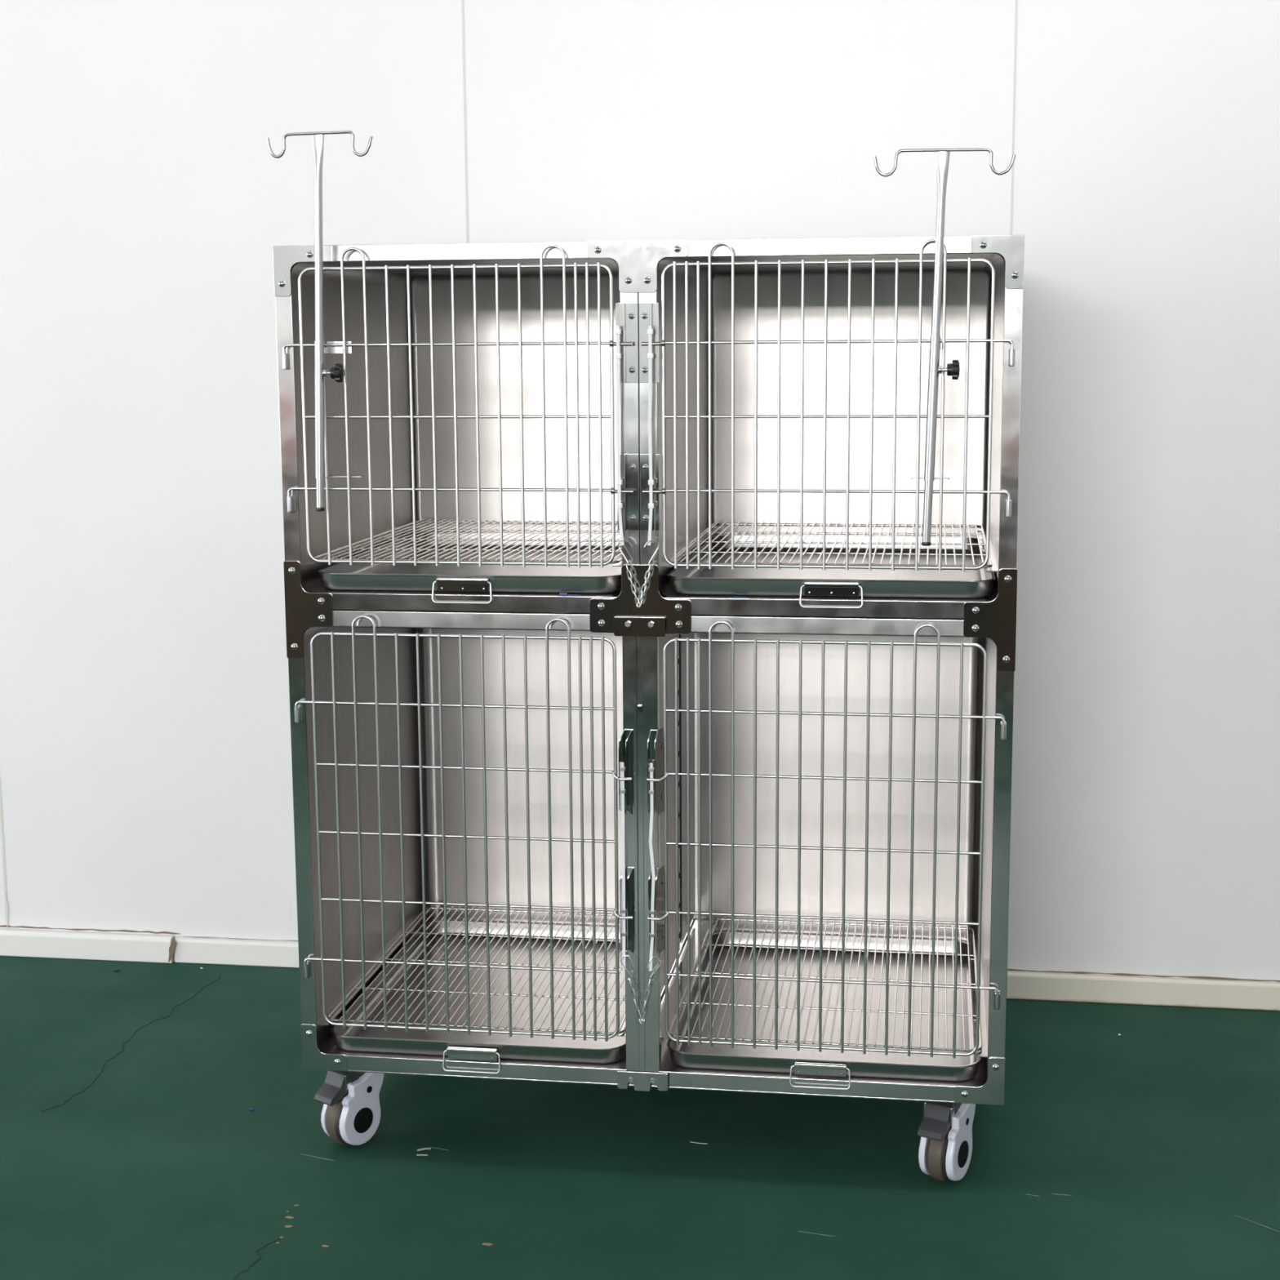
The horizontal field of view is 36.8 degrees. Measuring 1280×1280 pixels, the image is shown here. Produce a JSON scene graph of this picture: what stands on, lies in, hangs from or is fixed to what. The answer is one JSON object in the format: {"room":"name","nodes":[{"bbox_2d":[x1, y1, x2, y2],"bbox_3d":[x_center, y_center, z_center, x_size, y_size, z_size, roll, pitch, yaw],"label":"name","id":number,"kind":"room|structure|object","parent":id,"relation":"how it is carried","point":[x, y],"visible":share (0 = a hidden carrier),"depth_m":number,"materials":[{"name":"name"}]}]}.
{"room":"veterinary clinic","nodes":[
{"label":"veterinary clinic","id":0,"kind":"room"},
{"bbox_2d":[0,0,1279,982],"bbox_3d":[0.154,-1.064,4.082,11.200,3.700,0.100,1,9,9],"label":"wall","id":1,"kind":"structure","parent":0,"point":[146,765],"depth_m":4.11,"materials":[{"name":"white paint"}]},
{"bbox_2d":[0,780,8,928],"bbox_3d":[-1.509,-1.115,4.281,0.006,3.638,0.003,1,9,9],"label":"trim","id":2,"kind":"structure","parent":1,"relation":"attached to","point":[1,808],"depth_m":4.53,"materials":[{"name":"white"}]},
{"bbox_2d":[4,892,8,927],"bbox_3d":[-1.497,0.638,4.553,0.009,0.086,0.001,1,9,9],"label":"trim","id":3,"kind":"structure","parent":1,"relation":"attached to","point":[6,908],"depth_m":4.55,"materials":[{"name":"white"}]},
{"bbox_2d":[0,924,179,934],"bbox_3d":[-1.307,0.681,4.531,0.475,0.007,0.001,1,9,9],"label":"trim","id":4,"kind":"structure","parent":1,"relation":"attached to","point":[2,926],"depth_m":4.53,"materials":[{"name":"brown"}]},
{"bbox_2d":[168,936,175,962],"bbox_3d":[-1.089,0.720,4.480,0.021,0.063,0.001,1,9,9],"label":"trim","id":5,"kind":"structure","parent":1,"relation":"attached to","point":[171,949],"depth_m":4.48,"materials":[{"name":"brown"}]},
{"bbox_2d":[178,935,297,941],"bbox_3d":[-0.657,0.698,4.433,0.850,0.003,0.001,1,9,9],"label":"trim","id":6,"kind":"structure","parent":1,"relation":"attached to","point":[179,935],"depth_m":4.48,"materials":[{"name":"brown"}]},
{"bbox_2d":[461,0,468,243],"bbox_3d":[-0.373,-1.096,4.108,0.004,3.638,0.003,1,9,9],"label":"trim","id":7,"kind":"structure","parent":1,"relation":"attached to","point":[462,1],"depth_m":4.11,"materials":[{"name":"white"}]},
{"bbox_2d":[0,928,1279,1010],"bbox_3d":[0.157,0.743,4.303,11.000,0.062,0.024,1,9,9],"label":"baseboard","id":8,"kind":"structure","parent":1,"relation":"attached to","point":[1023,985],"depth_m":4.44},
{"bbox_2d":[1009,0,1017,235],"bbox_3d":[0.764,-1.077,3.935,0.004,3.638,0.003,1,9,9],"label":"trim","id":9,"kind":"structure","parent":1,"relation":"attached to","point":[1016,1],"depth_m":3.93,"materials":[{"name":"white"}]},
{"bbox_2d":[1007,968,1279,982],"bbox_3d":[1.271,0.729,4.140,1.150,0.007,0.001,1,9,9],"label":"trim","id":10,"kind":"structure","parent":1,"relation":"attached to","point":[1076,972],"depth_m":4.16,"materials":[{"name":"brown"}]},
{"bbox_2d":[0,955,1279,1279],"bbox_3d":[-0.884,1.882,-2.413,11.200,0.101,14.005,1,9,9],"label":"floor","id":11,"kind":"structure","parent":0,"point":[132,1145],"depth_m":3.38,"materials":[{"name":"green paint"}]},
{"bbox_2d":[417,1147,431,1151],"bbox_3d":[-0.386,0.910,3.443,0.025,0.005,0.003,-3,9,-15],"label":"scrap","id":12,"kind":"object","parent":11,"relation":"on","point":[423,1148],"visible":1,"depth_m":3.44,"materials":[{"name":"grey"}]},
{"bbox_2d":[272,235,1024,1181],"bbox_3d":[0.057,0.086,3.570,1.222,1.587,0.786,1,9,9],"label":"cage","id":13,"kind":"object","parent":11,"relation":"on","point":[655,757],"depth_m":3.56,"materials":[{"name":"silver metal"}]},
{"bbox_2d":[266,130,373,511],"bbox_3d":[-0.511,-0.519,3.167,0.178,0.612,0.070,1,9,9],"label":"pole","id":14,"kind":"object","parent":13,"relation":"attached to","point":[337,372],"visible":1,"depth_m":3.15,"materials":[{"name":"grey metal"}]},
{"bbox_2d":[317,532,622,604],"bbox_3d":[-0.244,-0.139,3.564,0.534,0.047,0.709,1,9,9],"label":"drip tray","id":15,"kind":"object","parent":13,"relation":"in","point":[337,576],"visible":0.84,"depth_m":3.41,"materials":[{"name":"silver metal"}]},
{"bbox_2d":[330,920,626,1074],"bbox_3d":[-0.240,0.674,3.692,0.537,0.049,0.709,1,9,9],"label":"drip tray","id":16,"kind":"object","parent":13,"relation":"in","point":[455,1045],"visible":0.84,"depth_m":3.63,"materials":[{"name":"silver metal"}]},
{"bbox_2d":[559,592,582,595],"bbox_3d":[-0.116,-0.076,3.202,0.038,0.004,0.007,1,9,9],"label":"scrap","id":17,"kind":"object","parent":13,"relation":"in","point":[560,593],"visible":1,"depth_m":3.20,"materials":[{"name":"blue plastic"}]},
{"bbox_2d":[732,596,747,598],"bbox_3d":[0.164,-0.070,3.161,0.024,0.002,0.005,1,9,9],"label":"scrap","id":18,"kind":"object","parent":13,"relation":"in","point":[732,597],"visible":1,"depth_m":3.16,"materials":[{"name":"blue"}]},
{"bbox_2d":[666,931,981,1089],"bbox_3d":[0.358,0.682,3.600,0.539,0.046,0.709,1,9,9],"label":"drip tray","id":19,"kind":"object","parent":13,"relation":"in","point":[806,1061],"visible":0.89,"depth_m":3.56,"materials":[{"name":"silver metal"}]},
{"bbox_2d":[667,535,995,608],"bbox_3d":[0.357,-0.129,3.473,0.540,0.046,0.709,1,9,9],"label":"drip tray","id":20,"kind":"object","parent":13,"relation":"in","point":[813,582],"visible":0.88,"depth_m":3.40,"materials":[{"name":"silver metal"}]},
{"bbox_2d":[873,147,1016,546],"bbox_3d":[0.472,-0.456,3.025,0.217,0.613,0.070,1,9,9],"label":"pole","id":21,"kind":"object","parent":13,"relation":"attached to","point":[953,370],"visible":1,"depth_m":3.00,"materials":[{"name":"grey metal"}]},
{"bbox_2d":[689,1141,707,1144],"bbox_3d":[0.105,0.904,3.462,0.033,0.003,0.005,2,9,16],"label":"scrap","id":22,"kind":"object","parent":11,"relation":"on","point":[690,1141],"visible":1,"depth_m":3.46,"materials":[{"name":"grey"}]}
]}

